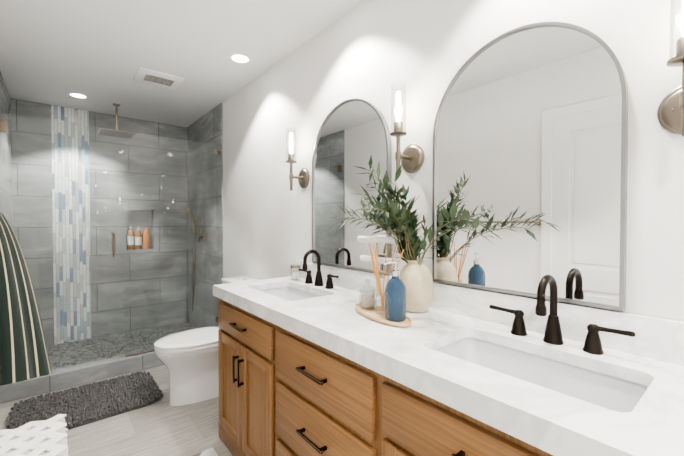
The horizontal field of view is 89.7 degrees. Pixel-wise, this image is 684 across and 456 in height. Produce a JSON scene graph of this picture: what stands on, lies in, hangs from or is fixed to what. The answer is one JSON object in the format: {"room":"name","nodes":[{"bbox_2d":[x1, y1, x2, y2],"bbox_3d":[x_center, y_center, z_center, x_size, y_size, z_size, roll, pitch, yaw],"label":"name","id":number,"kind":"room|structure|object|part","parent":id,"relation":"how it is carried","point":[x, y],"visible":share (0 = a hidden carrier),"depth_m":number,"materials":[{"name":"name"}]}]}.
{"room":"bathroom","nodes":[
{"label":"bathroom","id":0,"kind":"room"},
{"bbox_2d":[0,71,12,228],"bbox_3d":[-2.877,0.001,2.860,0.132,2.440,1.350,-1,1,-40],"label":"tiled wall","id":1,"kind":"structure","parent":0,"point":[5,103],"depth_m":2.90,"materials":[{"name":"grey tile"}]},
{"bbox_2d":[11,98,126,345],"bbox_3d":[-2.803,-0.010,3.595,0.918,2.440,0.090,-1,1,-40],"label":"wall tile","id":2,"kind":"structure","parent":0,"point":[34,111],"depth_m":3.63,"materials":[{"name":"grey tile"}]},
{"bbox_2d":[51,105,90,344],"bbox_3d":[-2.786,-0.027,3.548,0.302,2.405,0.004,-1,1,-40],"label":"mosaic","id":3,"kind":"object","parent":2,"relation":"attached to","point":[78,118],"visible":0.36,"depth_m":3.54},
{"bbox_2d":[0,365,232,455],"bbox_3d":[-0.795,1.290,1.701,1.840,0.100,5.820,-1,1,-40],"label":"floor","id":4,"kind":"structure","parent":0,"point":[161,427],"depth_m":2.10,"materials":[{"name":"tile"}]},
{"bbox_2d":[0,414,67,455],"bbox_3d":[-1.006,0.975,1.000,0.386,0.567,0.525,-1,1,-40],"label":"rug","id":5,"kind":"object","parent":4,"relation":"on","point":[42,438],"visible":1,"depth_m":1.14,"materials":[{"name":"white fabric"}]},
{"bbox_2d":[5,371,162,429],"bbox_3d":[-1.769,1.211,2.409,0.848,0.036,0.620,-1,1,-40],"label":"rug","id":6,"kind":"object","parent":4,"relation":"on","point":[85,404],"visible":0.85,"depth_m":2.38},
{"bbox_2d":[47,321,196,369],"bbox_3d":[-2.193,1.196,3.392,1.576,0.035,1.030,-1,1,-40],"label":"pebble shower floor","id":7,"kind":"structure","parent":4,"relation":"on","point":[71,355],"depth_m":3.42,"materials":[{"name":"grey stone"}]},
{"bbox_2d":[193,447,217,455],"bbox_3d":[-0.606,1.242,1.299,0.620,0.010,1.120,-1,1,-40],"label":"runner rug","id":8,"kind":"object","parent":4,"relation":"on","point":[210,452],"visible":1,"depth_m":1.87,"materials":[{"name":"white fabric"}]},
{"bbox_2d":[154,276,258,405],"bbox_3d":[-0.974,0.818,2.558,0.754,0.817,0.424,-1,1,-40],"label":"toilet","id":9,"kind":"object","parent":4,"relation":"on","point":[188,359],"visible":0.35,"depth_m":2.40,"materials":[{"name":"white ceramic"}]},
{"bbox_2d":[213,284,644,455],"bbox_3d":[0.100,0.810,1.408,0.576,0.869,2.040,-1,1,-40],"label":"bathroom vanity","id":10,"kind":"object","parent":4,"relation":"on","point":[304,369],"depth_m":1.11,"materials":[{"name":"brown wood"}]},
{"bbox_2d":[213,276,683,455],"bbox_3d":[0.107,0.375,1.407,0.557,0.060,2.040,-1,1,-40],"label":"countertop","id":11,"kind":"structure","parent":10,"relation":"on","point":[653,425],"depth_m":0.89,"materials":[{"name":"white stone"}]},
{"bbox_2d":[259,287,320,300],"bbox_3d":[-0.289,0.443,1.879,0.315,0.148,0.530,-1,1,-40],"label":"sink","id":12,"kind":"object","parent":11,"relation":"in","point":[287,293],"depth_m":2.08,"materials":[{"name":"white ceramic"}]},
{"bbox_2d":[290,264,300,279],"bbox_3d":[-0.298,0.284,2.206,0.066,0.095,0.065,-1,1,-40],"label":"candle jar","id":13,"kind":"object","parent":11,"relation":"on","point":[295,275],"visible":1,"depth_m":2.18,"materials":[{"name":"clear glass"}]},
{"bbox_2d":[298,250,338,288],"bbox_3d":[-0.167,0.229,1.976,0.138,0.211,0.394,-1,1,-40],"label":"faucet","id":14,"kind":"object","parent":11,"relation":"on","point":[319,281],"visible":1,"depth_m":1.98,"materials":[{"name":"brown metal"}]},
{"bbox_2d":[357,236,396,300],"bbox_3d":[0.167,0.190,1.641,0.090,0.300,0.250,-1,1,-40],"label":"jewelry stand","id":15,"kind":"object","parent":11,"relation":"on","point":[376,240],"visible":0.67,"depth_m":1.64,"materials":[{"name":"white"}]},
{"bbox_2d":[355,303,411,326],"bbox_3d":[0.152,0.337,1.347,0.151,0.016,0.333,-1,1,-40],"label":"wood tray","id":16,"kind":"object","parent":11,"relation":"on","point":[372,314],"visible":0.67,"depth_m":1.30,"materials":[{"name":"beige wood"}]},
{"bbox_2d":[359,280,375,309],"bbox_3d":[0.107,0.272,1.429,0.074,0.121,0.074,-1,1,-40],"label":"jar","id":17,"kind":"object","parent":16,"relation":"on","point":[367,299],"visible":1,"depth_m":1.41,"materials":[{"name":"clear glass"}]},
{"bbox_2d":[369,244,403,314],"bbox_3d":[0.152,0.199,1.348,0.106,0.269,0.162,-1,1,-40],"label":"reed diffuser","id":18,"kind":"object","parent":16,"relation":"on","point":[381,296],"visible":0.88,"depth_m":1.34,"materials":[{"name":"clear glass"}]},
{"bbox_2d":[384,261,405,321],"bbox_3d":[0.195,0.228,1.259,0.080,0.214,0.076,-1,1,-40],"label":"soap dispenser","id":19,"kind":"object","parent":16,"relation":"on","point":[395,299],"visible":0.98,"depth_m":1.23,"materials":[{"name":"blue glass"}]},
{"bbox_2d":[329,155,496,312],"bbox_3d":[0.213,0.032,1.319,0.426,0.626,0.807,-1,1,-40],"label":"vase","id":20,"kind":"object","parent":11,"relation":"on","point":[415,276],"visible":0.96,"depth_m":1.37,"materials":[{"name":"green plant"}]},
{"bbox_2d":[435,338,647,412],"bbox_3d":[0.494,0.459,0.930,0.315,0.148,0.530,-1,1,-40],"label":"sink","id":21,"kind":"object","parent":11,"relation":"in","point":[612,390],"depth_m":1.00,"materials":[{"name":"white ceramic"}]},
{"bbox_2d":[489,275,635,354],"bbox_3d":[0.616,0.244,1.028,0.138,0.211,0.394,-1,1,-40],"label":"faucet","id":22,"kind":"object","parent":11,"relation":"on","point":[553,336],"visible":1,"depth_m":1.03,"materials":[{"name":"brown metal"}]},
{"bbox_2d":[125,117,153,209],"bbox_3d":[-2.341,-0.721,3.966,0.280,1.030,0.090,-1,1,-40],"label":"wall tile","id":23,"kind":"structure","parent":0,"point":[143,127],"depth_m":3.93,"materials":[{"name":"grey tile"}]},
{"bbox_2d":[126,248,154,331],"bbox_3d":[-2.341,0.724,3.989,0.280,0.960,0.090,-1,1,-40],"label":"wall tile","id":24,"kind":"structure","parent":0,"point":[141,284],"depth_m":3.95,"materials":[{"name":"grey tile"}]},
{"bbox_2d":[127,225,133,249],"bbox_3d":[-2.409,0.103,3.923,0.067,0.282,0.066,-1,1,-40],"label":"bottle","id":25,"kind":"object","parent":24,"relation":"on","point":[131,241],"depth_m":3.90,"materials":[{"name":"brown"}]},
{"bbox_2d":[135,226,141,248],"bbox_3d":[-2.350,0.112,3.971,0.067,0.262,0.066,-1,1,-40],"label":"bottle","id":26,"kind":"object","parent":24,"relation":"on","point":[139,237],"depth_m":3.95,"materials":[{"name":"brown"}]},
{"bbox_2d":[143,228,149,248],"bbox_3d":[-2.289,0.119,4.022,0.070,0.246,0.069,-1,1,-40],"label":"bottle","id":27,"kind":"object","parent":24,"relation":"on","point":[146,232],"depth_m":4.00,"materials":[{"name":"orange plastic"}]},
{"bbox_2d":[152,122,188,326],"bbox_3d":[-2.088,-0.020,4.186,0.378,2.440,0.090,-1,1,-40],"label":"wall tile","id":28,"kind":"structure","parent":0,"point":[174,132],"depth_m":4.14,"materials":[{"name":"grey tile"}]},
{"bbox_2d":[0,0,362,126],"bbox_3d":[-0.795,-1.250,1.660,1.840,0.100,5.820,-1,1,-40],"label":"ceiling","id":29,"kind":"structure","parent":0,"point":[99,53],"depth_m":2.29,"materials":[{"name":"white paint"}]},
{"bbox_2d":[67,92,89,98],"bbox_3d":[-2.434,-1.221,3.174,0.170,0.006,0.170,-1,1,-40],"label":"recessed light","id":30,"kind":"object","parent":29,"relation":"in","point":[77,95],"visible":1,"depth_m":3.17,"materials":[{"name":"white plastic"}]},
{"bbox_2d":[97,103,136,138],"bbox_3d":[-2.243,-1.082,3.425,0.300,0.291,0.300,-1,1,-40],"label":"shower head","id":31,"kind":"object","parent":29,"relation":"attached to","point":[120,132],"visible":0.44,"depth_m":3.41},
{"bbox_2d":[133,67,184,89],"bbox_3d":[-1.496,-1.210,2.808,0.320,0.016,0.300,-1,1,-40],"label":"fan","id":32,"kind":"object","parent":29,"relation":"attached to","point":[156,78],"visible":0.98,"depth_m":2.78,"materials":[{"name":"white plastic"}]},
{"bbox_2d":[228,52,252,63],"bbox_3d":[-0.727,-1.209,2.457,0.170,0.006,0.170,-1,1,-40],"label":"recessed light","id":33,"kind":"object","parent":29,"relation":"in","point":[239,58],"visible":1,"depth_m":2.45,"materials":[{"name":"white plastic"}]},
{"bbox_2d":[187,103,223,327],"bbox_3d":[-1.560,-0.016,3.948,0.132,2.440,1.350,-1,1,-40],"label":"tiled wall","id":34,"kind":"structure","parent":0,"point":[206,129],"depth_m":3.74,"materials":[{"name":"grey tile"}]},
{"bbox_2d":[0,349,163,403],"bbox_3d":[-1.827,1.160,2.948,1.576,0.120,0.120,-1,1,-40],"label":"sill","id":35,"kind":"structure","parent":34,"relation":"attached to","point":[79,374],"depth_m":2.69,"materials":[{"name":"tile"}]},
{"bbox_2d":[0,113,219,372],"bbox_3d":[-1.827,0.140,2.932,1.573,1.920,0.092,-1,1,-40],"label":"glass","id":36,"kind":"object","parent":35,"relation":"on","point":[3,126],"visible":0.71,"depth_m":2.86,"materials":[{"name":"clear glass"}]},
{"bbox_3d":[-1.533,0.135,3.175,0.808,1.918,0.010,-1,1,-40],"label":"panel","id":37,"kind":"part","parent":36,"relation":"part of","materials":[{"name":"clear glass"}]},
{"bbox_2d":[126,210,151,248],"bbox_3d":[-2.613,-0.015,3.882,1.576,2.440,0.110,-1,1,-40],"label":"shower niche","id":38,"kind":"structure","parent":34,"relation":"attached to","point":[139,216],"depth_m":4.02,"materials":[{"name":"grey tile"}]},
{"bbox_2d":[186,208,204,310],"bbox_3d":[-1.641,0.366,3.848,0.125,1.191,0.301,-1,1,-40],"label":"shower","id":39,"kind":"object","parent":34,"relation":"attached to","point":[201,235],"depth_m":3.93,"materials":[{"name":"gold metal"}]},
{"bbox_2d":[223,0,683,320],"bbox_3d":[0.259,0.019,1.754,0.120,2.440,4.350,-1,1,-40],"label":"wall","id":40,"kind":"structure","parent":0,"point":[373,51],"depth_m":1.56,"materials":[{"name":"white paint"}]},
{"bbox_2d":[285,127,309,190],"bbox_3d":[-0.302,-0.440,2.224,0.136,0.402,0.132,-1,1,-40],"label":"lamp","id":41,"kind":"object","parent":40,"relation":"attached to","point":[303,177],"visible":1,"depth_m":2.20,"materials":[{"name":"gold metal"}]},
{"bbox_2d":[312,98,391,273],"bbox_3d":[0.026,-0.241,1.914,0.026,0.924,0.644,-1,1,-40],"label":"mirror","id":42,"kind":"object","parent":40,"relation":"attached to","point":[352,133],"visible":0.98,"depth_m":1.90,"materials":[{"name":"grey mirror"}]},
{"bbox_2d":[390,81,423,172],"bbox_3d":[0.271,-0.428,1.530,0.136,0.402,0.132,-1,1,-40],"label":"lamp","id":43,"kind":"object","parent":40,"relation":"attached to","point":[411,157],"visible":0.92,"depth_m":1.52,"materials":[{"name":"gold metal"}]},
{"bbox_2d":[293,260,683,363],"bbox_3d":[0.314,0.287,1.576,0.021,0.110,2.040,-1,1,-40],"label":"backsplash","id":44,"kind":"structure","parent":40,"relation":"attached to","point":[659,338],"depth_m":1.09,"materials":[{"name":"white stone"}]},
{"bbox_2d":[432,22,627,310],"bbox_3d":[0.600,-0.230,1.220,0.026,0.924,0.644,-1,1,-40],"label":"mirror","id":45,"kind":"object","parent":40,"relation":"attached to","point":[530,146],"visible":0.98,"depth_m":1.15,"materials":[{"name":"grey mirror"}]},
{"bbox_2d":[657,0,683,136],"bbox_3d":[0.844,-0.417,0.836,0.136,0.402,0.132,-1,1,-40],"label":"lamp","id":46,"kind":"object","parent":40,"relation":"attached to","point":[670,113],"visible":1,"depth_m":0.85,"materials":[{"name":"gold metal"}]},
{"bbox_3d":[-1.067,0.037,0.659,0.120,2.440,4.350,-1,1,-40],"label":"wall","id":47,"kind":"structure","parent":0,"visible":0},
{"bbox_2d":[0,212,51,385],"bbox_3d":[-1.649,0.329,1.708,0.310,1.003,0.423,-1,1,-40],"label":"hanging towel","id":48,"kind":"object","parent":47,"relation":"hanging from","point":[24,354],"visible":1,"depth_m":1.64,"materials":[{"name":"green fabric"}]}
]}

